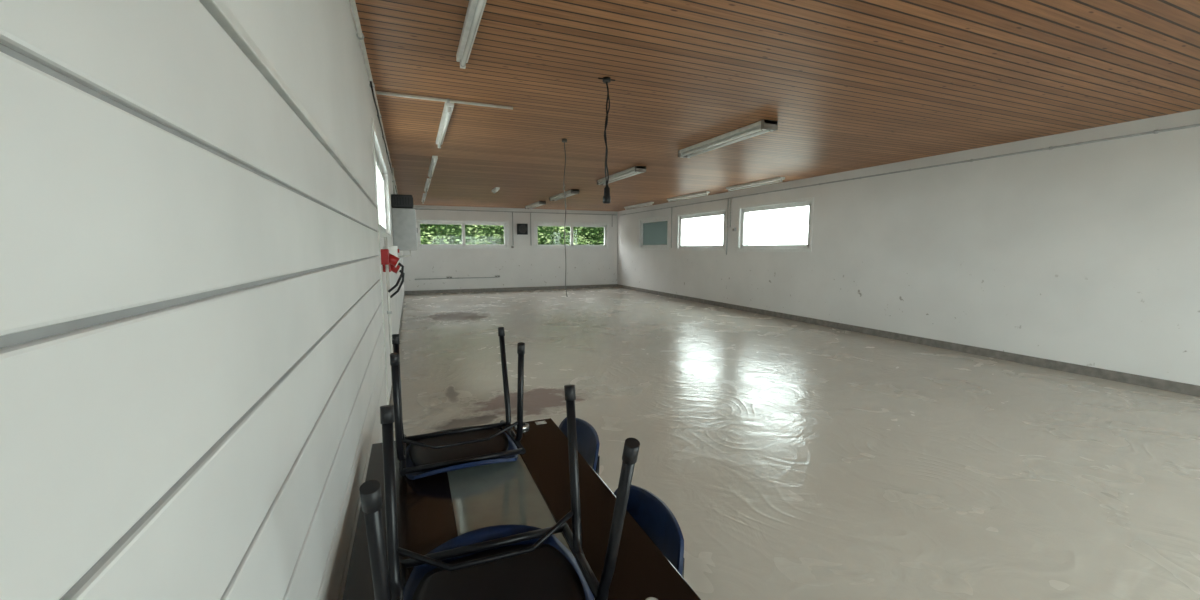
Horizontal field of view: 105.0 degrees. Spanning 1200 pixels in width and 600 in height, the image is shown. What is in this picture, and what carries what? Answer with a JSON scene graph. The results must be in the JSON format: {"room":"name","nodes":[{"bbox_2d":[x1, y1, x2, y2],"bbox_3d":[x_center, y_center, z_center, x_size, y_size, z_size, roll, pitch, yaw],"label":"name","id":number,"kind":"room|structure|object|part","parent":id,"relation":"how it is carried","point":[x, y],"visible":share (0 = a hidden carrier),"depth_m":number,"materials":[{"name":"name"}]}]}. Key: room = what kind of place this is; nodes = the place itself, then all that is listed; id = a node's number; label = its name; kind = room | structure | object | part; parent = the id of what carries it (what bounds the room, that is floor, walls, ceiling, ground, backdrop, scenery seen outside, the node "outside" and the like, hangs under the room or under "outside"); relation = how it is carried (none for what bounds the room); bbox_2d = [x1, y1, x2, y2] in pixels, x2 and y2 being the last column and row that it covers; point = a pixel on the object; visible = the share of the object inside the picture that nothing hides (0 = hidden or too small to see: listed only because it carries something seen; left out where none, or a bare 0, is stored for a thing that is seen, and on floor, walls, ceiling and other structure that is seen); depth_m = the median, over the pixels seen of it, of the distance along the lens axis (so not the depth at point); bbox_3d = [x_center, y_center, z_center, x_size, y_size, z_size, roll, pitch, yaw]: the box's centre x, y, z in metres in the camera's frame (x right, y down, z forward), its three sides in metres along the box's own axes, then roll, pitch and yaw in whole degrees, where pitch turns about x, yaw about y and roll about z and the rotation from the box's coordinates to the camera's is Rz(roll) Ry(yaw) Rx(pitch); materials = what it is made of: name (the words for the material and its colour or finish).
{"room":"empty workshop hall","nodes":[
{"label":"empty workshop hall","id":0,"kind":"room"},
{"bbox_2d":[223,0,403,400],"bbox_3d":[-3.151,-0.680,6.595,0.300,3.070,19.860,-3,7,-22],"label":"wall","id":1,"kind":"structure","parent":0,"point":[313,46],"depth_m":1.77,"materials":[{"name":"white paint"}]},
{"bbox_2d":[0,0,388,599],"bbox_3d":[-0.728,0.482,1.212,0.026,1.910,5.680,-3,7,-22],"label":"wall panel","id":2,"kind":"object","parent":1,"relation":"attached to","point":[194,382],"visible":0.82,"depth_m":0.48,"materials":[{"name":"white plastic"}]},
{"bbox_2d":[349,0,397,382],"bbox_3d":[-3.596,-0.931,8.145,0.064,2.620,15.900,-3,7,-22],"label":"conduit","id":3,"kind":"object","parent":1,"relation":"attached to","point":[360,35],"visible":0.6,"depth_m":4.23,"materials":[{"name":"grey paint"}]},
{"bbox_2d":[371,118,391,240],"bbox_3d":[-2.441,-1.151,5.063,0.140,0.970,2.720,-3,7,-22],"label":"window","id":4,"kind":"structure","parent":1,"relation":"in","point":[379,179],"depth_m":5.05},
{"bbox_2d":[370,81,396,191],"bbox_3d":[-3.571,-2.130,7.938,0.013,0.044,9.751,-3,7,-22],"label":"cable","id":5,"kind":"object","parent":1,"relation":"attached to","point":[370,81],"visible":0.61,"depth_m":4.36,"materials":[{"name":"plastic"}]},
{"bbox_2d":[383,246,398,257],"bbox_3d":[-2.137,-0.444,4.724,0.144,0.220,0.200,-3,7,-22],"label":"switch box","id":6,"kind":"object","parent":1,"relation":"attached to","point":[393,250],"visible":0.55,"depth_m":4.63,"materials":[{"name":"white plastic"}]},
{"bbox_2d":[381,249,403,292],"bbox_3d":[-1.896,-0.266,4.213,0.190,0.398,0.100,-3,7,-22],"label":"socket","id":7,"kind":"object","parent":1,"relation":"attached to","point":[387,258],"visible":0.95,"depth_m":4.17,"materials":[{"name":"red plastic"}]},
{"bbox_2d":[383,264,404,297],"bbox_3d":[-2.002,-0.215,4.479,0.190,0.398,0.100,-3,7,-22],"label":"socket","id":8,"kind":"object","parent":1,"relation":"attached to","point":[392,268],"visible":0.63,"depth_m":4.45,"materials":[{"name":"red plastic"}]},
{"bbox_2d":[389,291,404,404],"bbox_3d":[-4.311,0.421,9.983,0.015,0.120,12.940,-3,7,-22],"label":"baseboard","id":9,"kind":"structure","parent":1,"relation":"attached to","point":[391,394],"depth_m":8.40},
{"bbox_2d":[391,208,417,257],"bbox_3d":[-3.262,-1.102,7.717,0.373,0.804,0.706,-3,7,-22],"label":"upper cabinet","id":10,"kind":"object","parent":1,"relation":"attached to","point":[404,226],"visible":0.91,"depth_m":7.38,"materials":[{"name":"white metal"}]},
{"bbox_2d":[391,194,412,208],"bbox_3d":[-3.254,-1.607,7.581,0.328,0.210,0.457,-3,7,-22],"label":"control box","id":11,"kind":"object","parent":10,"relation":"on","point":[397,201],"visible":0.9,"depth_m":7.37,"materials":[{"name":"plastic"}]},
{"bbox_2d":[402,205,616,290],"bbox_3d":[-3.095,-1.907,17.444,8.690,3.070,0.300,-3,7,-22],"label":"wall","id":12,"kind":"structure","parent":0,"point":[522,265],"depth_m":17.23,"materials":[{"name":"white paint"}]},
{"bbox_2d":[416,219,508,248],"bbox_3d":[-4.903,-2.353,16.539,3.240,1.040,0.140,-3,7,-22],"label":"window","id":13,"kind":"structure","parent":12,"relation":"in","point":[463,223],"depth_m":16.51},
{"bbox_2d":[405,284,616,293],"bbox_3d":[-3.034,-0.424,17.463,8.090,0.120,0.020,-3,7,-22],"label":"baseboard","id":14,"kind":"structure","parent":12,"relation":"attached to","point":[604,285],"depth_m":17.26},
{"bbox_2d":[413,208,613,279],"bbox_3d":[-3.034,-2.076,17.249,8.030,2.454,0.064,-3,7,-22],"label":"conduit","id":15,"kind":"object","parent":12,"relation":"attached to","point":[413,208],"visible":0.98,"depth_m":16.98,"materials":[{"name":"grey paint"}]},
{"bbox_2d":[517,224,527,234],"bbox_3d":[-2.898,-2.647,17.181,0.380,0.400,0.178,-3,7,-22],"label":"wall speaker","id":16,"kind":"object","parent":12,"relation":"attached to","point":[522,229],"visible":1,"depth_m":17.11,"materials":[{"name":"plastic"}]},
{"bbox_2d":[534,221,608,248],"bbox_3d":[-1.100,-2.528,18.088,3.100,1.040,0.140,-3,7,-22],"label":"window","id":17,"kind":"structure","parent":12,"relation":"in","point":[571,225],"depth_m":18.07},
{"bbox_2d":[355,0,1199,211],"bbox_3d":[0.730,-2.484,7.993,8.690,0.200,20.460,-3,7,-22],"label":"ceiling","id":18,"kind":"structure","parent":0,"point":[848,85],"depth_m":4.16,"materials":[{"name":"brown wood"}]},
{"bbox_2d":[422,193,426,203],"bbox_3d":[-5.104,-2.932,13.334,0.084,0.105,2.000,-3,7,-22],"label":"light","id":19,"kind":"object","parent":18,"relation":"attached to","point":[424,194],"visible":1,"depth_m":13.02,"materials":[{"name":"white plastic"}]},
{"bbox_2d":[424,178,430,192],"bbox_3d":[-4.004,-2.631,10.668,0.084,0.105,2.000,-3,7,-22],"label":"light","id":20,"kind":"object","parent":18,"relation":"attached to","point":[428,180],"visible":0.99,"depth_m":10.34,"materials":[{"name":"white plastic"}]},
{"bbox_2d":[428,155,437,178],"bbox_3d":[-3.017,-2.360,8.277,0.084,0.105,2.000,-3,7,-22],"label":"light","id":21,"kind":"object","parent":18,"relation":"attached to","point":[434,159],"visible":1,"depth_m":7.95,"materials":[{"name":"white plastic"}]},
{"bbox_2d":[376,91,512,109],"bbox_3d":[-1.499,-1.967,4.543,1.280,0.041,0.041,-3,7,-22],"label":"conduit","id":22,"kind":"object","parent":18,"relation":"attached to","point":[377,92],"depth_m":4.52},
{"bbox_2d":[436,102,453,147],"bbox_3d":[-1.864,-2.044,5.482,0.084,0.105,1.880,-3,7,-22],"label":"light","id":23,"kind":"object","parent":18,"relation":"attached to","point":[448,107],"visible":0.94,"depth_m":5.17,"materials":[{"name":"white plastic"}]},
{"bbox_2d":[456,0,486,68],"bbox_3d":[-0.693,-1.724,2.646,0.084,0.105,1.950,-3,7,-22],"label":"light","id":24,"kind":"object","parent":18,"relation":"attached to","point":[475,9],"visible":1,"depth_m":2.98,"materials":[{"name":"white plastic"}]},
{"bbox_2d":[492,187,499,192],"bbox_3d":[-2.599,-2.725,11.454,0.100,0.093,0.600,-3,7,-22],"label":"emergency light","id":25,"kind":"object","parent":18,"relation":"attached to","point":[495,189],"visible":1,"depth_m":11.23,"materials":[{"name":"white plastic"}]},
{"bbox_2d":[525,201,545,208],"bbox_3d":[-2.179,-3.164,15.385,0.208,0.105,2.000,-3,7,-22],"label":"light","id":26,"kind":"object","parent":18,"relation":"attached to","point":[538,203],"visible":1,"depth_m":15.09,"materials":[{"name":"white plastic"}]},
{"bbox_2d":[549,189,578,200],"bbox_3d":[-1.002,-2.842,12.535,0.208,0.105,2.000,-3,7,-22],"label":"light","id":27,"kind":"object","parent":18,"relation":"attached to","point":[572,191],"visible":1,"depth_m":12.29,"materials":[{"name":"white plastic"}]},
{"bbox_2d":[562,138,567,296],"bbox_3d":[-0.483,-1.115,6.364,0.070,2.153,0.070,-3,7,-22],"label":"hanging cable","id":28,"kind":"object","parent":18,"relation":"hanging from","point":[564,140],"visible":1,"depth_m":6.33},
{"bbox_2d":[598,77,614,203],"bbox_3d":[0.056,-1.399,4.066,0.160,1.072,0.075,-3,7,-22],"label":"socket","id":29,"kind":"object","parent":18,"relation":"hanging from","point":[606,198],"visible":1,"depth_m":4.06,"materials":[{"name":"plastic"}]},
{"bbox_2d":[597,166,645,184],"bbox_3d":[0.383,-2.462,9.180,0.208,0.105,1.900,-3,7,-22],"label":"light","id":30,"kind":"object","parent":18,"relation":"attached to","point":[639,169],"visible":0.99,"depth_m":8.86,"materials":[{"name":"white plastic"}]},
{"bbox_2d":[624,202,653,209],"bbox_3d":[1.292,-3.190,15.618,0.120,0.105,2.000,-3,7,-22],"label":"light","id":31,"kind":"object","parent":18,"relation":"attached to","point":[647,203],"visible":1,"depth_m":15.46,"materials":[{"name":"white plastic"}]},
{"bbox_2d":[667,191,709,201],"bbox_3d":[2.430,-2.878,12.860,0.120,0.105,2.000,-3,7,-22],"label":"light","id":32,"kind":"object","parent":18,"relation":"attached to","point":[705,193],"visible":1,"depth_m":12.74,"materials":[{"name":"white plastic"}]},
{"bbox_2d":[678,119,777,157],"bbox_3d":[1.625,-2.122,6.169,0.208,0.105,1.850,-3,7,-22],"label":"light","id":33,"kind":"object","parent":18,"relation":"attached to","point":[765,125],"visible":1,"depth_m":5.90,"materials":[{"name":"white plastic"}]},
{"bbox_2d":[726,177,784,191],"bbox_3d":[3.455,-2.598,10.378,0.120,0.105,1.800,-3,7,-22],"label":"light","id":34,"kind":"object","parent":18,"relation":"attached to","point":[776,179],"visible":1,"depth_m":10.23,"materials":[{"name":"white plastic"}]},
{"bbox_2d":[393,287,1199,599],"bbox_3d":[0.730,0.741,8.358,8.690,0.150,20.460,-3,7,-22],"label":"floor","id":35,"kind":"structure","parent":0,"point":[791,459],"depth_m":3.83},
{"bbox_2d":[342,418,700,599],"bbox_3d":[-0.359,1.055,1.570,0.810,0.750,1.380,-3,7,-22],"label":"dining table","id":36,"kind":"object","parent":35,"relation":"on","point":[533,489],"visible":0.4,"depth_m":1.49,"materials":[{"name":"brown wood"}]},
{"bbox_2d":[390,327,525,479],"bbox_3d":[-0.593,0.547,1.933,0.486,0.784,0.550,-3,7,-23],"label":"chair","id":37,"kind":"object","parent":36,"relation":"on","point":[433,453],"visible":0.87,"depth_m":1.84,"materials":[{"name":"blue plastic"}]},
{"bbox_3d":[-0.786,0.519,1.854,0.072,0.710,0.456,-3,7,-23],"label":"frame","id":38,"kind":"part","parent":37,"relation":"part of","materials":[{"name":"black metal"}]},
{"bbox_3d":[-0.574,0.610,1.895,0.448,0.067,0.454,-3,7,-23],"label":"seat","id":39,"kind":"part","parent":37,"relation":"part of","materials":[{"name":"blue plastic"}]},
{"bbox_3d":[-0.405,0.501,2.017,0.072,0.710,0.456,-3,7,-23],"label":"frame","id":40,"kind":"part","parent":37,"relation":"part of","materials":[{"name":"black metal"}]},
{"bbox_2d":[359,385,639,599],"bbox_3d":[-0.228,0.647,1.050,0.486,0.784,0.550,-3,7,-21],"label":"chair","id":41,"kind":"object","parent":36,"relation":"on","point":[498,562],"visible":1,"depth_m":1.12,"materials":[{"name":"blue plastic"}]},
{"bbox_3d":[-0.419,0.620,0.964,0.072,0.710,0.456,-3,7,-21],"label":"frame","id":42,"kind":"part","parent":41,"relation":"part of","materials":[{"name":"black metal"}]},
{"bbox_3d":[-0.246,0.699,1.101,0.448,0.067,0.454,-3,7,-21],"label":"seat","id":43,"kind":"part","parent":41,"relation":"part of","materials":[{"name":"blue plastic"}]},
{"bbox_3d":[-0.033,0.603,1.114,0.072,0.710,0.456,-3,7,-21],"label":"frame","id":44,"kind":"part","parent":41,"relation":"part of","materials":[{"name":"black metal"}]},
{"bbox_2d":[514,422,528,429],"bbox_3d":[-0.372,0.599,2.187,0.068,0.019,0.068,-3,7,-22],"label":"lid","id":45,"kind":"object","parent":36,"relation":"on","point":[525,425],"visible":0.52,"depth_m":2.17,"materials":[{"name":"metal"}]},
{"bbox_2d":[535,420,545,424],"bbox_3d":[-0.290,0.599,2.251,0.050,0.004,0.035,-3,7,-22],"label":"paper label","id":46,"kind":"object","parent":36,"relation":"on","point":[544,421],"visible":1,"depth_m":2.25,"materials":[{"name":"white paper"}]},
{"bbox_2d":[559,417,599,475],"bbox_3d":[-0.294,0.984,2.093,0.550,0.784,0.486,-3,7,-26],"label":"chair","id":47,"kind":"object","parent":35,"relation":"on","point":[588,443],"visible":0.12,"depth_m":2.13,"materials":[{"name":"blue plastic"}]},
{"bbox_3d":[-0.196,1.041,1.916,0.456,0.710,0.072,-3,7,-26],"label":"frame","id":48,"kind":"part","parent":47,"relation":"part of","materials":[{"name":"black metal"}]},
{"bbox_2d":[613,485,684,577],"bbox_3d":[-0.047,1.058,1.441,0.550,0.784,0.486,-3,7,-25],"label":"chair","id":49,"kind":"object","parent":35,"relation":"on","point":[649,511],"visible":0.23,"depth_m":1.48,"materials":[{"name":"blue plastic"}]},
{"bbox_2d":[617,109,1199,385],"bbox_3d":[4.611,-1.038,9.759,0.300,3.070,19.860,-3,7,-22],"label":"wall","id":50,"kind":"structure","parent":0,"point":[1088,254],"depth_m":6.56,"materials":[{"name":"white paint"}]},
{"bbox_2d":[639,215,668,249],"bbox_3d":[1.893,-2.314,16.020,0.140,1.120,2.120,-3,7,-22],"label":"window","id":51,"kind":"structure","parent":50,"relation":"in","point":[654,231],"depth_m":16.01,"materials":[{"name":"glass"}]},
{"bbox_2d":[677,208,725,250],"bbox_3d":[2.951,-2.009,13.456,0.140,1.150,2.440,-3,7,-22],"label":"window","id":52,"kind":"structure","parent":50,"relation":"in","point":[720,211],"depth_m":13.39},
{"bbox_2d":[737,197,813,251],"bbox_3d":[4.059,-1.706,10.772,0.140,1.150,2.400,-3,7,-22],"label":"window","id":53,"kind":"structure","parent":50,"relation":"in","point":[807,247],"depth_m":10.64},
{"bbox_2d":[617,284,1199,396],"bbox_3d":[4.467,0.436,9.855,0.020,0.120,19.840,-3,7,-22],"label":"baseboard","id":54,"kind":"structure","parent":50,"relation":"attached to","point":[1167,385],"depth_m":6.79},
{"bbox_2d":[620,124,1199,254],"bbox_3d":[4.491,-1.648,9.499,0.064,1.500,19.400,-3,7,-22],"label":"conduit","id":55,"kind":"object","parent":50,"relation":"attached to","point":[1194,125],"visible":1,"depth_m":7.08,"materials":[{"name":"grey paint"}]},
{"label":"outside","id":56,"kind":"structure","parent":0,"visible":0},
{"bbox_3d":[0.831,0.685,11.298,90.000,0.300,100.000,-3,7,-22],"label":"ground","id":57,"kind":"structure","parent":56,"visible":0},
{"bbox_2d":[420,224,603,244],"bbox_3d":[-4.403,-3.102,21.696,18.830,4.788,5.397,-3,7,-22],"label":"hedge","id":58,"kind":"object","parent":57,"relation":"on","point":[429,233],"visible":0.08,"depth_m":21.21,"materials":[{"name":"green plant"}]}
]}

